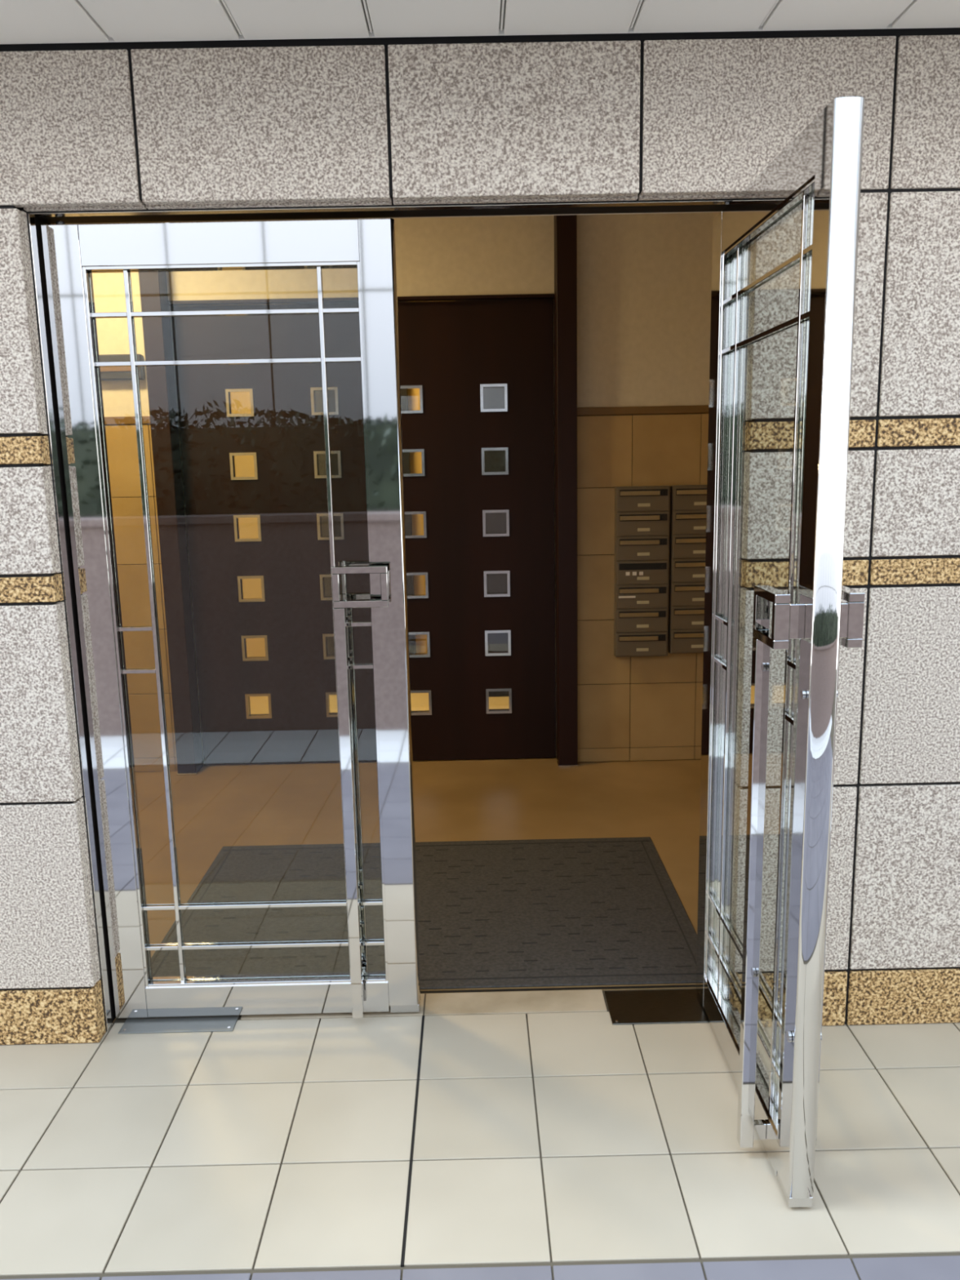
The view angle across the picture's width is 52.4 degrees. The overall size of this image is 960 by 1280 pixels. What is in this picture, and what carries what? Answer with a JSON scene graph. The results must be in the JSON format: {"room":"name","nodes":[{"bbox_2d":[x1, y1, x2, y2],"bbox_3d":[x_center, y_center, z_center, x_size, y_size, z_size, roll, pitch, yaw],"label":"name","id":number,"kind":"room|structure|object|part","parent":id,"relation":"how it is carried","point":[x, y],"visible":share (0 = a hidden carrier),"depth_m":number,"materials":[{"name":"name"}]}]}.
{"room":"building entrance","nodes":[
{"label":"building entrance","id":0,"kind":"room"},
{"bbox_2d":[190,298,538,697],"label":"window","id":1,"kind":"structure","parent":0,"point":[493,397],"depth_m":6.71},
{"bbox_2d":[50,211,720,224],"bbox_3d":[-0.470,-0.398,2.699,4.050,3.000,0.014,-1,10,0],"label":"wall","id":2,"kind":"structure","parent":0,"point":[696,211],"depth_m":2.57,"materials":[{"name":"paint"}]},
{"bbox_2d":[92,212,719,771],"bbox_3d":[-0.492,-0.819,5.003,4.050,3.000,0.180,-1,10,0],"label":"wall","id":3,"kind":"structure","parent":0,"point":[644,281],"depth_m":4.86,"materials":[{"name":"beige paint"}]},
{"bbox_2d":[98,354,145,380],"bbox_3d":[-1.772,-1.340,4.796,0.230,0.120,0.055,-1,10,0],"label":"wall box","id":4,"kind":"object","parent":3,"relation":"attached to","point":[107,373],"visible":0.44,"depth_m":4.77,"materials":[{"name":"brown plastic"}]},
{"bbox_2d":[167,293,554,306],"bbox_3d":[-0.584,-1.682,4.824,1.900,0.016,0.058,-1,10,0],"label":"lintel","id":5,"kind":"object","parent":3,"relation":"attached to","point":[517,296],"visible":0.84,"depth_m":4.80,"materials":[{"name":"brown wood"}]},
{"bbox_2d":[613,485,670,657],"bbox_3d":[0.826,-0.345,4.982,0.271,0.870,0.068,-1,10,0],"label":"mailboxes","id":6,"kind":"object","parent":3,"relation":"attached to","point":[642,513],"visible":1,"depth_m":4.95,"materials":[{"name":"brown metal"}]},
{"bbox_3d":[0.837,0.050,5.025,0.062,0.016,0.001,-1,10,0],"label":"name plate","id":7,"kind":"part","parent":6,"relation":"part of","materials":[{"name":"beige"}]},
{"bbox_3d":[0.834,-0.071,5.003,0.062,0.016,0.001,-1,10,0],"label":"name plate","id":8,"kind":"part","parent":6,"relation":"part of","materials":[{"name":"beige paper"}]},
{"bbox_3d":[0.832,-0.192,4.981,0.062,0.016,0.001,-1,10,0],"label":"name plate","id":9,"kind":"part","parent":6,"relation":"part of","materials":[{"name":"beige paper"}]},
{"bbox_3d":[0.829,-0.314,4.959,0.062,0.016,0.001,-1,10,0],"label":"name plate","id":10,"kind":"part","parent":6,"relation":"part of","materials":[{"name":"beige"}]},
{"bbox_3d":[0.827,-0.435,4.937,0.062,0.016,0.001,-1,10,0],"label":"name plate","id":11,"kind":"part","parent":6,"relation":"part of","materials":[{"name":"beige"}]},
{"bbox_3d":[0.825,-0.556,4.915,0.062,0.016,0.001,-1,10,0],"label":"name plate","id":12,"kind":"part","parent":6,"relation":"part of","materials":[{"name":"beige"}]},
{"bbox_3d":[0.822,-0.677,4.893,0.062,0.016,0.001,-1,10,0],"label":"name plate","id":13,"kind":"part","parent":6,"relation":"part of","materials":[{"name":"beige"}]},
{"bbox_2d":[667,484,706,653],"bbox_3d":[1.109,-0.357,4.982,0.271,0.858,0.068,-1,10,0],"label":"mailboxes","id":14,"kind":"object","parent":3,"relation":"attached to","point":[688,503],"visible":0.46,"depth_m":4.96,"materials":[{"name":"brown metal"}]},
{"bbox_3d":[1.119,0.032,5.025,0.062,0.016,0.001,-1,10,0],"label":"name plate","id":15,"kind":"part","parent":14,"relation":"part of","materials":[{"name":"beige"}]},
{"bbox_3d":[1.117,-0.087,5.003,0.062,0.016,0.001,-1,10,0],"label":"name plate","id":16,"kind":"part","parent":14,"relation":"part of","materials":[{"name":"beige"}]},
{"bbox_3d":[1.115,-0.207,4.981,0.062,0.016,0.001,-1,10,0],"label":"name plate","id":17,"kind":"part","parent":14,"relation":"part of","materials":[{"name":"beige"}]},
{"bbox_3d":[1.112,-0.326,4.959,0.062,0.016,0.001,-1,10,0],"label":"name plate","id":18,"kind":"part","parent":14,"relation":"part of","materials":[{"name":"beige paper"}]},
{"bbox_3d":[1.110,-0.446,4.938,0.062,0.016,0.001,-1,10,0],"label":"name plate","id":19,"kind":"part","parent":14,"relation":"part of","materials":[{"name":"beige"}]},
{"bbox_3d":[1.107,-0.565,4.916,0.062,0.016,0.001,-1,10,0],"label":"name plate","id":20,"kind":"part","parent":14,"relation":"part of","materials":[{"name":"beige"}]},
{"bbox_3d":[1.105,-0.684,4.894,0.062,0.016,0.001,-1,10,0],"label":"name plate","id":21,"kind":"part","parent":14,"relation":"part of","materials":[{"name":"beige"}]},
{"bbox_2d":[0,27,959,1044],"bbox_3d":[-0.195,-0.432,2.574,6.600,3.100,0.224,-1,10,0],"label":"wall","id":22,"kind":"structure","parent":0,"point":[698,115],"depth_m":2.39,"materials":[{"name":"grey stone"}]},
{"bbox_3d":[-1.257,-0.776,2.403,0.301,0.528,0.030,-1,10,0],"label":"granite panel","id":23,"kind":"part","parent":22,"relation":"part of","materials":[{"name":"grey stone"}]},
{"bbox_3d":[-1.251,-0.476,2.458,0.301,0.067,0.030,-1,10,0],"label":"gold granite panel","id":24,"kind":"part","parent":22,"relation":"part of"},
{"bbox_3d":[-1.247,-0.302,2.490,0.301,0.270,0.030,-1,10,0],"label":"granite panel","id":25,"kind":"part","parent":22,"relation":"part of","materials":[{"name":"grey stone"}]},
{"bbox_3d":[-1.244,-0.130,2.521,0.301,0.065,0.030,-1,10,0],"label":"gold granite panel","id":26,"kind":"part","parent":22,"relation":"part of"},
{"bbox_3d":[-1.238,0.172,2.576,0.301,0.530,0.030,-1,10,0],"label":"granite panel","id":27,"kind":"part","parent":22,"relation":"part of","materials":[{"name":"grey stone"}]},
{"bbox_3d":[-1.227,0.702,2.673,0.301,0.531,0.030,-1,10,0],"label":"granite panel","id":28,"kind":"part","parent":22,"relation":"part of","materials":[{"name":"grey stone"}]},
{"bbox_3d":[-1.220,1.051,2.736,0.301,0.162,0.030,-1,10,0],"label":"gold granite panel","id":29,"kind":"part","parent":22,"relation":"part of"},
{"bbox_3d":[-1.119,-1.213,2.325,0.593,0.337,0.030,-1,10,0],"label":"granite panel","id":30,"kind":"part","parent":22,"relation":"part of","materials":[{"name":"grey stone"}]},
{"bbox_2d":[40,217,420,1018],"bbox_3d":[-0.638,0.015,2.673,0.886,2.202,0.174,-1,10,0],"label":"door","id":31,"kind":"structure","parent":22,"relation":"in","point":[72,252],"depth_m":2.62,"materials":[{"name":"silver metal"}]},
{"bbox_3d":[-0.658,-1.007,2.486,0.703,0.101,0.053,-1,10,0],"label":"rail","id":32,"kind":"part","parent":31,"relation":"part of","materials":[{"name":"silver metal"}]},
{"bbox_3d":[-0.617,1.041,2.860,0.703,0.093,0.053,-1,10,0],"label":"rail","id":33,"kind":"part","parent":31,"relation":"part of","materials":[{"name":"silver metal"}]},
{"bbox_3d":[-0.518,-1.225,2.328,0.593,0.337,0.030,-1,10,0],"label":"granite panel","id":34,"kind":"part","parent":22,"relation":"part of","materials":[{"name":"grey stone"}]},
{"bbox_2d":[22,197,750,1032],"bbox_3d":[-0.201,0.003,2.655,1.801,2.216,0.121,-1,10,0],"label":"door frame","id":35,"kind":"structure","parent":22,"relation":"attached to","point":[34,219],"depth_m":2.50,"materials":[{"name":"silver metal"}]},
{"bbox_2d":[240,984,696,1020],"bbox_3d":[-0.179,1.088,2.911,1.761,0.013,0.130,-1,10,0],"label":"door sill","id":36,"kind":"structure","parent":22,"relation":"attached to","point":[561,1000],"depth_m":2.90,"materials":[{"name":"beige stone"}]},
{"bbox_3d":[-0.433,1.095,2.903,0.532,0.013,0.116,-1,10,0],"label":"sill stone","id":37,"kind":"part","parent":36,"relation":"part of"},
{"bbox_3d":[0.104,1.083,2.906,0.534,0.013,0.116,-1,10,0],"label":"sill stone","id":38,"kind":"part","parent":36,"relation":"part of","materials":[{"name":"beige stone"}]},
{"bbox_3d":[0.084,-1.238,2.332,0.593,0.337,0.030,-1,10,0],"label":"granite panel","id":39,"kind":"part","parent":22,"relation":"part of","materials":[{"name":"grey stone"}]},
{"bbox_3d":[0.685,-1.251,2.335,0.593,0.337,0.030,-1,10,0],"label":"granite panel","id":40,"kind":"part","parent":22,"relation":"part of","materials":[{"name":"grey stone"}]},
{"bbox_2d":[696,96,865,1207],"bbox_3d":[0.658,0.056,2.306,0.174,2.202,0.868,-1,10,0],"label":"door","id":41,"kind":"structure","parent":22,"relation":"in","point":[821,166],"depth_m":2.03,"materials":[{"name":"silver metal"}]},
{"bbox_3d":[0.678,1.082,2.493,0.053,0.093,0.685,-1,10,0],"label":"rail","id":42,"kind":"part","parent":41,"relation":"part of","materials":[{"name":"silver metal"}]},
{"bbox_3d":[0.638,-0.966,2.119,0.053,0.101,0.685,-1,10,0],"label":"rail","id":43,"kind":"part","parent":41,"relation":"part of","materials":[{"name":"silver metal"}]},
{"bbox_3d":[0.869,1.008,2.749,0.316,0.162,0.030,-1,10,0],"label":"gold granite panel","id":44,"kind":"part","parent":22,"relation":"part of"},
{"bbox_3d":[0.862,0.658,2.685,0.316,0.531,0.030,-1,10,0],"label":"granite panel","id":45,"kind":"part","parent":22,"relation":"part of","materials":[{"name":"grey stone"}]},
{"bbox_3d":[0.851,0.128,2.588,0.316,0.530,0.030,-1,10,0],"label":"granite panel","id":46,"kind":"part","parent":22,"relation":"part of","materials":[{"name":"grey stone"}]},
{"bbox_3d":[0.845,-0.173,2.533,0.316,0.065,0.030,-1,10,0],"label":"gold granite panel","id":47,"kind":"part","parent":22,"relation":"part of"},
{"bbox_3d":[0.842,-0.346,2.502,0.316,0.270,0.030,-1,10,0],"label":"granite panel","id":48,"kind":"part","parent":22,"relation":"part of","materials":[{"name":"grey stone"}]},
{"bbox_3d":[0.838,-0.520,2.470,0.316,0.067,0.030,-1,10,0],"label":"gold granite panel","id":49,"kind":"part","parent":22,"relation":"part of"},
{"bbox_3d":[0.832,-0.820,2.415,0.316,0.528,0.030,-1,10,0],"label":"granite panel","id":50,"kind":"part","parent":22,"relation":"part of","materials":[{"name":"grey stone"}]},
{"bbox_3d":[1.331,0.998,2.751,0.593,0.162,0.030,-1,10,0],"label":"gold granite panel","id":51,"kind":"part","parent":22,"relation":"part of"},
{"bbox_3d":[1.324,0.648,2.688,0.593,0.531,0.030,-1,10,0],"label":"granite panel","id":52,"kind":"part","parent":22,"relation":"part of","materials":[{"name":"grey stone"}]},
{"bbox_3d":[1.314,0.118,2.591,0.593,0.530,0.030,-1,10,0],"label":"granite panel","id":53,"kind":"part","parent":22,"relation":"part of","materials":[{"name":"grey stone"}]},
{"bbox_3d":[1.308,-0.183,2.536,0.593,0.065,0.030,-1,10,0],"label":"gold granite panel","id":54,"kind":"part","parent":22,"relation":"part of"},
{"bbox_3d":[1.304,-0.356,2.504,0.593,0.270,0.030,-1,10,0],"label":"granite panel","id":55,"kind":"part","parent":22,"relation":"part of","materials":[{"name":"grey stone"}]},
{"bbox_3d":[1.301,-0.529,2.473,0.593,0.067,0.030,-1,10,0],"label":"gold granite panel","id":56,"kind":"part","parent":22,"relation":"part of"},
{"bbox_3d":[1.295,-0.830,2.418,0.593,0.528,0.030,-1,10,0],"label":"granite panel","id":57,"kind":"part","parent":22,"relation":"part of","materials":[{"name":"grey stone"}]},
{"bbox_3d":[1.286,-1.263,2.339,0.593,0.337,0.030,-1,10,0],"label":"granite panel","id":58,"kind":"part","parent":22,"relation":"part of","materials":[{"name":"grey stone"}]},
{"bbox_2d":[0,693,959,1279],"bbox_3d":[-0.171,1.112,3.939,6.600,0.429,8.252,-1,10,0],"label":"floor","id":59,"kind":"structure","parent":0,"point":[567,1137],"depth_m":2.35,"materials":[{"name":"beige tile"}]},
{"bbox_2d":[138,271,203,775],"bbox_3d":[-1.566,-0.780,4.913,0.104,2.998,0.147,-1,10,0],"label":"post","id":60,"kind":"object","parent":59,"relation":"on","point":[157,331],"visible":0.79,"depth_m":4.90,"materials":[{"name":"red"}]},
{"bbox_2d":[170,302,377,764],"bbox_3d":[-1.034,-0.503,5.067,0.951,2.366,0.057,-1,10,0],"label":"door","id":61,"kind":"structure","parent":60,"relation":"attached to","point":[283,432],"depth_m":5.03,"materials":[{"name":"brown wood"}]},
{"bbox_3d":[-1.210,-1.195,4.916,0.136,0.136,0.011,-1,10,0],"label":"lite frame","id":62,"kind":"part","parent":61,"relation":"part of","materials":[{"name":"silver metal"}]},
{"bbox_3d":[-1.204,-0.886,4.973,0.136,0.136,0.011,-1,10,0],"label":"lite frame","id":63,"kind":"part","parent":61,"relation":"part of","materials":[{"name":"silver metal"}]},
{"bbox_3d":[-1.197,-0.576,5.029,0.136,0.136,0.011,-1,10,0],"label":"lite frame","id":64,"kind":"part","parent":61,"relation":"part of","materials":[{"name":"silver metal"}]},
{"bbox_3d":[-1.191,-0.267,5.086,0.136,0.136,0.011,-1,10,0],"label":"lite frame","id":65,"kind":"part","parent":61,"relation":"part of","materials":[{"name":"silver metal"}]},
{"bbox_3d":[-1.185,0.042,5.142,0.136,0.136,0.011,-1,10,0],"label":"lite frame","id":66,"kind":"part","parent":61,"relation":"part of","materials":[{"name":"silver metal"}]},
{"bbox_3d":[-1.179,0.352,5.199,0.136,0.136,0.011,-1,10,0],"label":"lite frame","id":67,"kind":"part","parent":61,"relation":"part of","materials":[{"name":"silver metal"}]},
{"bbox_3d":[-0.783,-1.204,4.919,0.136,0.136,0.011,-1,10,0],"label":"lite frame","id":68,"kind":"part","parent":61,"relation":"part of","materials":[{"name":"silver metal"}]},
{"bbox_3d":[-0.764,-0.276,5.088,0.136,0.136,0.011,-1,10,0],"label":"lite frame","id":69,"kind":"part","parent":61,"relation":"part of","materials":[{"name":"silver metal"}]},
{"bbox_3d":[-0.777,-0.895,4.975,0.136,0.136,0.011,-1,10,0],"label":"lite frame","id":70,"kind":"part","parent":61,"relation":"part of","materials":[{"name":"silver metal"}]},
{"bbox_3d":[-0.758,0.033,5.145,0.136,0.136,0.011,-1,10,0],"label":"lite frame","id":71,"kind":"part","parent":61,"relation":"part of","materials":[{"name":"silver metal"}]},
{"bbox_3d":[-0.771,-0.585,5.032,0.136,0.136,0.011,-1,10,0],"label":"lite frame","id":72,"kind":"part","parent":61,"relation":"part of","materials":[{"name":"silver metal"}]},
{"bbox_3d":[-0.752,0.343,5.201,0.136,0.136,0.011,-1,10,0],"label":"lite frame","id":73,"kind":"part","parent":61,"relation":"part of","materials":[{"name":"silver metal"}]},
{"bbox_2d":[118,1015,239,1034],"bbox_3d":[-0.869,1.104,2.862,0.327,0.008,0.164,-1,10,0],"label":"cover","id":74,"kind":"object","parent":59,"relation":"on","point":[211,1024],"visible":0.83,"depth_m":2.81,"materials":[{"name":"grey metal"}]},
{"bbox_2d":[151,836,697,989],"bbox_3d":[-0.177,0.960,3.558,1.812,0.008,1.172,-1,10,0],"label":"entrance mat","id":75,"kind":"object","parent":59,"relation":"on","point":[603,911],"visible":0.85,"depth_m":3.45,"materials":[{"name":"grey carpet"}]},
{"bbox_2d":[554,214,578,767],"bbox_3d":[0.434,-0.822,4.925,0.106,2.998,0.147,-1,10,0],"label":"post","id":76,"kind":"object","parent":59,"relation":"on","point":[565,226],"visible":0.79,"depth_m":4.87,"materials":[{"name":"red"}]},
{"bbox_2d":[397,298,555,760],"bbox_3d":[-0.084,-0.523,5.073,0.941,2.366,0.057,-1,10,0],"label":"door","id":77,"kind":"structure","parent":76,"relation":"attached to","point":[449,351],"depth_m":5.04,"materials":[{"name":"brown wood"}]},
{"bbox_3d":[-0.357,-1.213,4.921,0.136,0.136,0.011,-1,10,0],"label":"lite frame","id":78,"kind":"part","parent":77,"relation":"part of","materials":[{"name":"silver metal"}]},
{"bbox_3d":[-0.351,-0.903,4.978,0.136,0.136,0.011,-1,10,0],"label":"lite frame","id":79,"kind":"part","parent":77,"relation":"part of","materials":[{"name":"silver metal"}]},
{"bbox_3d":[-0.345,-0.594,5.034,0.136,0.136,0.011,-1,10,0],"label":"lite frame","id":80,"kind":"part","parent":77,"relation":"part of","materials":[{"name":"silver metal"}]},
{"bbox_3d":[-0.339,-0.285,5.091,0.136,0.136,0.011,-1,10,0],"label":"lite frame","id":81,"kind":"part","parent":77,"relation":"part of","materials":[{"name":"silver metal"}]},
{"bbox_3d":[-0.332,0.025,5.147,0.136,0.136,0.011,-1,10,0],"label":"lite frame","id":82,"kind":"part","parent":77,"relation":"part of","materials":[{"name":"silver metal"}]},
{"bbox_3d":[-0.326,0.334,5.204,0.136,0.136,0.011,-1,10,0],"label":"lite frame","id":83,"kind":"part","parent":77,"relation":"part of","materials":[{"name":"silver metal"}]},
{"bbox_3d":[0.070,-1.222,4.924,0.136,0.136,0.011,-1,10,0],"label":"lite frame","id":84,"kind":"part","parent":77,"relation":"part of","materials":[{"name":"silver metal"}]},
{"bbox_3d":[0.076,-0.912,4.980,0.136,0.136,0.011,-1,10,0],"label":"lite frame","id":85,"kind":"part","parent":77,"relation":"part of","materials":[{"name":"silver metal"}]},
{"bbox_3d":[0.082,-0.603,5.037,0.136,0.136,0.011,-1,10,0],"label":"lite frame","id":86,"kind":"part","parent":77,"relation":"part of","materials":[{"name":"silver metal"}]},
{"bbox_3d":[0.088,-0.294,5.093,0.136,0.136,0.011,-1,10,0],"label":"lite frame","id":87,"kind":"part","parent":77,"relation":"part of","materials":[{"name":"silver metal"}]},
{"bbox_3d":[0.095,0.016,5.149,0.136,0.136,0.011,-1,10,0],"label":"lite frame","id":88,"kind":"part","parent":77,"relation":"part of","materials":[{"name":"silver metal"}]},
{"bbox_3d":[0.101,0.325,5.206,0.136,0.136,0.011,-1,10,0],"label":"lite frame","id":89,"kind":"part","parent":77,"relation":"part of","materials":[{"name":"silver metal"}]},
{"bbox_2d":[604,989,710,1025],"bbox_3d":[0.540,1.076,2.864,0.327,0.008,0.176,-1,10,0],"label":"cover","id":90,"kind":"object","parent":59,"relation":"on","point":[633,1007],"visible":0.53,"depth_m":2.86,"materials":[{"name":"metal"}]},
{"bbox_2d":[0,0,959,44],"bbox_3d":[-0.216,-1.597,1.989,6.600,0.520,0.503,-1,10,0],"label":"ceiling","id":91,"kind":"structure","parent":0,"point":[21,21],"depth_m":2.18,"materials":[{"name":"grey"}]},
{"bbox_3d":[-1.005,-1.353,2.038,0.290,0.013,0.466,-1,10,0],"label":"soffit panel","id":92,"kind":"part","parent":91,"relation":"part of","materials":[{"name":"white"}]},
{"bbox_3d":[-0.703,-1.359,2.039,0.290,0.013,0.466,-1,10,0],"label":"soffit panel","id":93,"kind":"part","parent":91,"relation":"part of","materials":[{"name":"white"}]},
{"bbox_3d":[-0.401,-1.366,2.041,0.290,0.013,0.466,-1,10,0],"label":"soffit panel","id":94,"kind":"part","parent":91,"relation":"part of","materials":[{"name":"white"}]},
{"bbox_3d":[-0.099,-1.372,2.043,0.290,0.013,0.466,-1,10,0],"label":"soffit panel","id":95,"kind":"part","parent":91,"relation":"part of","materials":[{"name":"white"}]},
{"bbox_3d":[-0.214,-1.413,2.275,6.600,0.012,0.006,-1,10,0],"label":"soffit edge trim","id":96,"kind":"part","parent":91,"relation":"part of","materials":[{"name":"black metal"}]},
{"bbox_3d":[0.203,-1.378,2.045,0.290,0.013,0.466,-1,10,0],"label":"soffit panel","id":97,"kind":"part","parent":91,"relation":"part of","materials":[{"name":"white"}]},
{"bbox_3d":[0.504,-1.385,2.046,0.290,0.013,0.466,-1,10,0],"label":"soffit panel","id":98,"kind":"part","parent":91,"relation":"part of","materials":[{"name":"white"}]},
{"bbox_3d":[0.806,-1.391,2.048,0.290,0.013,0.466,-1,10,0],"label":"soffit panel","id":99,"kind":"part","parent":91,"relation":"part of","materials":[{"name":"white"}]},
{"bbox_3d":[1.108,-1.397,2.050,0.290,0.013,0.466,-1,10,0],"label":"soffit panel","id":100,"kind":"part","parent":91,"relation":"part of","materials":[{"name":"white"}]}
]}

